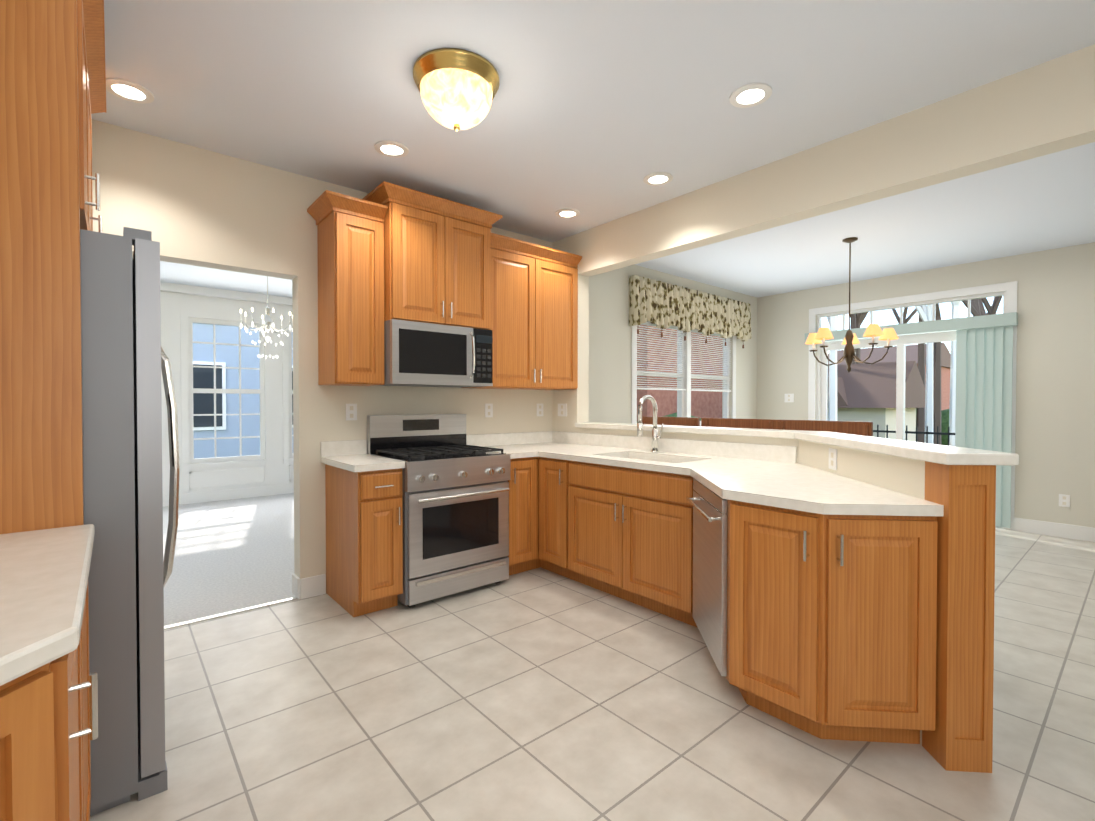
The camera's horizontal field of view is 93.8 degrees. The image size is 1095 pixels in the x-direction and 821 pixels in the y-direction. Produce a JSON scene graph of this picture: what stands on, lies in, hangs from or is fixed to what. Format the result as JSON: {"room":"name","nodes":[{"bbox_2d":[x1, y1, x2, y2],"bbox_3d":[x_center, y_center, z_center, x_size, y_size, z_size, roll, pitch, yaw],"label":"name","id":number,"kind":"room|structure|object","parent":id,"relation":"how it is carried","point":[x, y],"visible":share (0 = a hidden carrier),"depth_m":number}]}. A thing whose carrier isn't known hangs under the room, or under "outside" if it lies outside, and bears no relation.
{"room":"kitchen","nodes":[
{"label":"kitchen","id":0,"kind":"room"},
{"bbox_2d":[160,291,293,495],"bbox_3d":[-4.521,-0.193,6.564,6.380,2.740,0.140,-1,1,-40],"label":"door frame","id":1,"kind":"structure","parent":0,"point":[277,470],"depth_m":6.72},
{"bbox_2d":[160,282,293,489],"bbox_3d":[-4.469,-0.276,6.501,6.100,2.569,0.180,-1,1,-40],"label":"french door","id":2,"kind":"structure","parent":1,"relation":"in","point":[187,321],"depth_m":6.75},
{"bbox_2d":[163,493,294,625],"bbox_3d":[-3.139,1.230,4.955,6.380,0.060,4.410,-1,1,-40],"label":"floor carpet","id":3,"kind":"object","parent":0,"point":[233,554],"visible":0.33,"depth_m":4.24},
{"bbox_2d":[92,119,756,578],"bbox_3d":[-0.004,-0.167,4.756,7.830,2.740,0.140,-1,1,-40],"label":"wall","id":4,"kind":"structure","parent":0,"point":[194,205],"depth_m":3.33},
{"bbox_2d":[307,190,387,385],"bbox_3d":[-1.291,-0.737,3.305,0.378,1.140,0.391,-1,1,-40],"label":"upper cabinet","id":5,"kind":"object","parent":4,"relation":"attached to","point":[350,236],"visible":1,"depth_m":3.21},
{"bbox_2d":[346,404,356,419],"bbox_3d":[-1.348,0.010,3.521,0.075,0.115,0.006,-1,1,-40],"label":"outlet","id":6,"kind":"object","parent":4,"relation":"attached to","point":[351,414],"depth_m":3.52},
{"bbox_2d":[363,181,501,329],"bbox_3d":[-0.825,-1.003,3.637,0.893,0.837,0.481,-1,1,-40],"label":"upper cabinet","id":7,"kind":"object","parent":4,"relation":"attached to","point":[437,260],"visible":0.94,"depth_m":3.44},
{"bbox_2d":[374,319,492,387],"bbox_3d":[-0.818,-0.380,3.638,0.765,0.407,0.501,-1,1,-40],"label":"microwave","id":8,"kind":"object","parent":7,"relation":"attached to","point":[419,354],"visible":0.98,"depth_m":3.44},
{"bbox_2d":[485,404,492,416],"bbox_3d":[-0.486,0.000,4.252,0.075,0.115,0.006,-1,1,-40],"label":"outlet","id":9,"kind":"object","parent":4,"relation":"attached to","point":[488,407],"depth_m":4.25},
{"bbox_2d":[462,233,581,389],"bbox_3d":[-0.196,-0.750,4.234,0.960,1.140,0.391,-1,1,-40],"label":"upper cabinet","id":10,"kind":"object","parent":4,"relation":"attached to","point":[534,308],"visible":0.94,"depth_m":4.11},
{"bbox_2d":[537,404,542,415],"bbox_3d":[-0.067,-0.005,4.608,0.075,0.115,0.006,-1,1,-40],"label":"outlet","id":11,"kind":"object","parent":4,"relation":"attached to","point":[539,406],"depth_m":4.60},
{"bbox_2d":[631,322,735,425],"bbox_3d":[1.655,-0.402,6.128,2.130,1.380,0.190,-1,1,-40],"label":"window","id":12,"kind":"structure","parent":4,"relation":"in","point":[683,403],"depth_m":6.09},
{"bbox_2d":[637,321,731,391],"bbox_3d":[1.672,-0.625,6.106,1.920,0.778,0.030,-1,1,-40],"label":"window blinds","id":13,"kind":"object","parent":12,"relation":"attached to","point":[692,389],"visible":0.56,"depth_m":5.99},
{"bbox_2d":[629,275,751,348],"bbox_3d":[1.800,-1.109,6.091,2.374,0.615,0.133,-1,1,-40],"label":"valance","id":14,"kind":"object","parent":4,"relation":"attached to","point":[661,305],"visible":1,"depth_m":5.88},
{"bbox_2d":[90,527,1094,820],"bbox_3d":[2.309,1.271,2.050,7.830,0.060,7.070,-1,1,-40],"label":"floor","id":15,"kind":"structure","parent":0,"point":[540,693],"depth_m":2.03},
{"bbox_2d":[0,584,97,820],"bbox_3d":[-1.182,0.820,0.848,0.672,0.875,1.233,-1,1,-40],"label":"base cabinet","id":16,"kind":"object","parent":15,"relation":"on","point":[48,721],"visible":0.6,"depth_m":0.79},
{"bbox_2d":[0,524,94,685],"bbox_3d":[-1.183,0.362,0.826,0.652,0.039,1.257,-1,1,-40],"label":"countertop","id":17,"kind":"structure","parent":16,"relation":"on","point":[44,574],"depth_m":0.95},
{"bbox_2d":[0,0,105,533],"bbox_3d":[-1.908,-0.064,1.700,0.687,2.620,1.158,-1,1,-40],"label":"cabinet","id":18,"kind":"object","parent":15,"relation":"on","point":[52,79],"visible":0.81,"depth_m":1.44},
{"bbox_2d":[80,227,179,815],"bbox_3d":[-1.819,0.332,1.782,0.865,1.825,0.910,-1,1,-40],"label":"refrigerator","id":19,"kind":"object","parent":15,"relation":"on","point":[125,360],"visible":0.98,"depth_m":1.61},
{"bbox_2d":[325,464,402,616],"bbox_3d":[-1.168,0.786,3.263,0.274,0.875,0.648,-1,1,-40],"label":"base cabinet","id":20,"kind":"object","parent":15,"relation":"on","point":[364,542],"visible":1,"depth_m":3.07},
{"bbox_2d":[320,440,404,471],"bbox_3d":[-1.185,0.278,3.254,0.304,0.139,0.627,-1,1,-40],"label":"countertop","id":21,"kind":"structure","parent":20,"relation":"on","point":[351,455],"depth_m":3.30},
{"bbox_2d":[367,414,510,606],"bbox_3d":[-0.746,0.627,3.578,0.770,1.185,0.707,-1,1,-40],"label":"range","id":22,"kind":"object","parent":15,"relation":"on","point":[455,513],"visible":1,"depth_m":3.38},
{"bbox_2d":[508,457,697,627],"bbox_3d":[0.416,0.784,3.390,1.147,0.876,2.503,-1,1,-40],"label":"base cabinet","id":23,"kind":"object","parent":15,"relation":"on","point":[624,533],"depth_m":3.29},
{"bbox_2d":[466,395,943,515],"bbox_3d":[0.603,0.214,3.151,1.162,0.637,3.095,-1,1,-40],"label":"countertop","id":24,"kind":"structure","parent":23,"relation":"on","point":[779,476],"depth_m":2.97},
{"bbox_2d":[686,478,726,675],"bbox_3d":[0.750,0.747,2.472,0.069,0.751,0.609,0,1,5],"label":"dishwasher","id":25,"kind":"object","parent":23,"relation":"in","point":[710,562],"visible":0.96,"depth_m":2.35},
{"bbox_2d":[642,416,699,425],"bbox_3d":[0.919,0.633,4.371,0.445,1.150,0.620,-1,1,-40],"label":"chair","id":26,"kind":"object","parent":15,"relation":"on","point":[684,421],"visible":0.21,"depth_m":4.45},
{"bbox_2d":[701,418,775,428],"bbox_3d":[1.340,0.640,3.875,0.445,1.150,0.620,-1,1,-40],"label":"chair","id":27,"kind":"object","parent":15,"relation":"on","point":[742,423],"visible":0.19,"depth_m":3.99},
{"bbox_2d":[726,499,795,724],"bbox_3d":[1.299,0.799,2.350,1.147,0.876,0.341,-1,1,-40],"label":"base cabinet","id":28,"kind":"object","parent":15,"relation":"on","point":[761,539],"depth_m":2.01},
{"bbox_2d":[776,420,872,435],"bbox_3d":[1.741,0.647,3.402,0.445,1.150,0.620,-1,1,-40],"label":"chair","id":29,"kind":"object","parent":15,"relation":"on","point":[857,428],"visible":0.23,"depth_m":3.49},
{"bbox_2d":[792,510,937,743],"bbox_3d":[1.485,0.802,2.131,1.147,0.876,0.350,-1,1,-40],"label":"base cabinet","id":30,"kind":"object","parent":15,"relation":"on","point":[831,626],"depth_m":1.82},
{"bbox_2d":[922,461,995,772],"bbox_3d":[1.458,0.714,1.821,0.150,1.060,0.128,0,1,5],"label":"end post","id":31,"kind":"object","parent":15,"relation":"on","point":[959,737],"visible":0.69,"depth_m":1.76},
{"bbox_2d":[91,0,1094,297],"bbox_3d":[0.291,-1.565,3.191,9.380,0.100,11.480,-1,1,-40],"label":"ceiling","id":32,"kind":"structure","parent":0,"point":[599,110],"depth_m":2.51},
{"bbox_2d":[106,77,153,103],"bbox_3d":[-1.966,-1.498,2.405,0.188,0.011,0.188,1,1,41],"label":"recessed light","id":33,"kind":"object","parent":32,"relation":"in","point":[127,90],"depth_m":2.40},
{"bbox_2d":[240,276,292,358],"bbox_3d":[-3.108,-1.064,5.691,0.548,0.971,0.548,-1,1,-40],"label":"chandelier","id":34,"kind":"object","parent":32,"relation":"hanging from","point":[268,323],"visible":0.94,"depth_m":5.67},
{"bbox_2d":[374,140,408,157],"bbox_3d":[-0.899,-1.506,2.956,0.188,0.011,0.188,1,1,41],"label":"recessed light","id":35,"kind":"object","parent":32,"relation":"in","point":[388,148],"depth_m":2.94},
{"bbox_2d":[413,48,499,131],"bbox_3d":[-0.409,-1.380,2.311,0.384,0.244,0.384,-1,1,-40],"label":"dome light","id":36,"kind":"object","parent":32,"relation":"attached to","point":[457,88],"visible":1,"depth_m":2.20},
{"bbox_2d":[555,208,579,217],"bbox_3d":[0.155,-1.520,3.954,0.188,0.011,0.188,1,1,41],"label":"recessed light","id":37,"kind":"object","parent":32,"relation":"in","point":[567,212],"depth_m":3.94},
{"bbox_2d":[643,172,672,185],"bbox_3d":[0.723,-1.511,3.347,0.188,0.011,0.188,1,1,41],"label":"recessed light","id":38,"kind":"object","parent":32,"relation":"in","point":[657,178],"depth_m":3.34},
{"bbox_2d":[729,83,771,107],"bbox_3d":[0.967,-1.498,2.441,0.188,0.011,0.188,1,1,41],"label":"recessed light","id":39,"kind":"object","parent":32,"relation":"in","point":[749,95],"depth_m":2.43},
{"bbox_2d":[805,237,898,372],"bbox_3d":[2.694,-0.935,4.620,0.740,1.199,0.710,-1,1,-40],"label":"pendant chandelier","id":40,"kind":"object","parent":32,"relation":"hanging from","point":[873,331],"visible":1,"depth_m":4.56},
{"bbox_2d":[552,274,776,441],"bbox_3d":[0.840,0.020,3.881,0.140,2.390,2.292,-1,1,-40],"label":"wall","id":41,"kind":"structure","parent":0,"point":[576,401],"depth_m":4.49},
{"bbox_2d":[558,404,566,415],"bbox_3d":[0.132,-0.005,4.599,0.007,0.115,0.120,-1,1,-40],"label":"outlet","id":42,"kind":"object","parent":41,"relation":"attached to","point":[562,408],"depth_m":4.59},
{"bbox_2d":[552,44,1094,276],"bbox_3d":[2.330,-1.325,2.104,0.140,0.350,6.900,-1,1,-40],"label":"header beam","id":43,"kind":"structure","parent":0,"point":[1045,108],"depth_m":2.70},
{"bbox_2d":[733,438,924,744],"bbox_3d":[1.459,0.706,2.409,0.780,1.060,0.911,-1,1,-40],"label":"wall","id":44,"kind":"structure","parent":0,"point":[903,475],"depth_m":2.29},
{"bbox_2d":[575,422,1018,465],"bbox_3d":[0.928,0.145,3.093,1.127,0.040,2.945,-1,1,-40],"label":"bar","id":45,"kind":"object","parent":44,"relation":"on","point":[942,454],"visible":0.98,"depth_m":2.27},
{"bbox_2d":[829,448,836,469],"bbox_3d":[1.442,0.246,2.589,0.007,0.105,0.080,0,1,5],"label":"outlet","id":46,"kind":"object","parent":44,"relation":"attached to","point":[832,452],"depth_m":2.58},
{"bbox_2d":[757,242,1094,527],"bbox_3d":[5.250,-0.164,4.506,0.140,2.740,7.040,-1,1,-40],"label":"wall","id":47,"kind":"structure","parent":0,"point":[1055,410],"depth_m":4.99},
{"bbox_2d":[785,394,793,401],"bbox_3d":[3.208,-0.166,6.799,0.007,0.115,0.120,-1,1,-40],"label":"outlet","id":48,"kind":"object","parent":47,"relation":"attached to","point":[788,397],"depth_m":6.79},
{"bbox_2d":[808,281,1016,530],"bbox_3d":[4.049,-0.053,5.882,0.114,2.480,1.990,-1,1,-40],"label":"sliding door frame","id":49,"kind":"structure","parent":47,"relation":"in","point":[1009,293],"depth_m":5.87},
{"bbox_2d":[880,312,1017,452],"bbox_3d":[4.245,-0.279,5.484,0.094,1.377,1.171,-1,1,-40],"label":"blinds","id":50,"kind":"object","parent":49,"relation":"attached to","point":[984,367],"depth_m":5.24},
{"bbox_2d":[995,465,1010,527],"bbox_3d":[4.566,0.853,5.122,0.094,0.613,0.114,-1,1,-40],"label":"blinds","id":51,"kind":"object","parent":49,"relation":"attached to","point":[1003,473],"depth_m":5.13},
{"bbox_2d":[1059,494,1069,506],"bbox_3d":[4.883,0.852,4.838,0.007,0.115,0.075,-1,1,-40],"label":"outlet","id":52,"kind":"object","parent":47,"relation":"attached to","point":[1064,500],"depth_m":4.84},
{"label":"outside","id":53,"kind":"structure","parent":0,"visible":0},
{"bbox_3d":[2.365,1.300,28.072,120.000,0.050,120.000,-1,1,-40],"label":"ground","id":54,"kind":"structure","parent":53,"visible":0},
{"bbox_2d":[193,323,950,458],"bbox_3d":[12.648,-3.315,34.437,76.600,9.000,28.100,-1,1,-40],"label":"houses","id":55,"kind":"structure","parent":54,"relation":"on","point":[866,392],"depth_m":13.33},
{"bbox_2d":[637,409,948,445],"bbox_3d":[7.649,0.587,13.716,18.900,1.780,7.797,-1,1,-40],"label":"bushes","id":56,"kind":"object","parent":54,"relation":"on","point":[944,423],"visible":0.06,"depth_m":17.03},
{"bbox_2d":[700,420,954,445],"bbox_3d":[6.504,0.903,10.070,0.030,1.250,11.200,-1,1,-40],"label":"fence","id":57,"kind":"object","parent":54,"relation":"on","point":[937,433],"visible":0.1,"depth_m":9.56},
{"bbox_2d":[827,296,1001,445],"bbox_3d":[7.442,-5.917,14.245,43.068,14.771,20.456,-1,1,-40],"label":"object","id":58,"kind":"object","parent":54,"relation":"on","point":[929,415],"depth_m":11.69},
{"bbox_3d":[2.265,-0.128,1.974,7.690,2.740,7.040,-1,1,-40],"label":"wall","id":59,"kind":"structure","parent":0,"visible":0},
{"bbox_2d":[163,484,293,506],"bbox_3d":[-4.470,1.113,6.522,6.100,0.130,0.015,-1,1,-40],"label":"baseboard","id":60,"kind":"structure","parent":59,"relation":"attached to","point":[210,496],"depth_m":6.77},
{"bbox_2d":[164,575,301,629],"bbox_3d":[-1.966,1.162,3.058,0.896,0.130,0.060,-1,1,-40],"label":"baseboard","id":61,"kind":"structure","parent":59,"relation":"attached to","point":[296,581],"depth_m":3.19},
{"bbox_2d":[292,574,325,592],"bbox_3d":[-0.588,1.143,4.381,2.949,0.130,0.015,-1,1,-40],"label":"baseboard","id":62,"kind":"structure","parent":59,"relation":"attached to","point":[307,587],"depth_m":3.37},
{"bbox_2d":[1014,518,1094,541],"bbox_3d":[6.016,1.155,3.503,0.015,0.130,4.210,-1,1,-40],"label":"baseboard","id":63,"kind":"structure","parent":59,"relation":"attached to","point":[1084,533],"depth_m":4.88}
]}

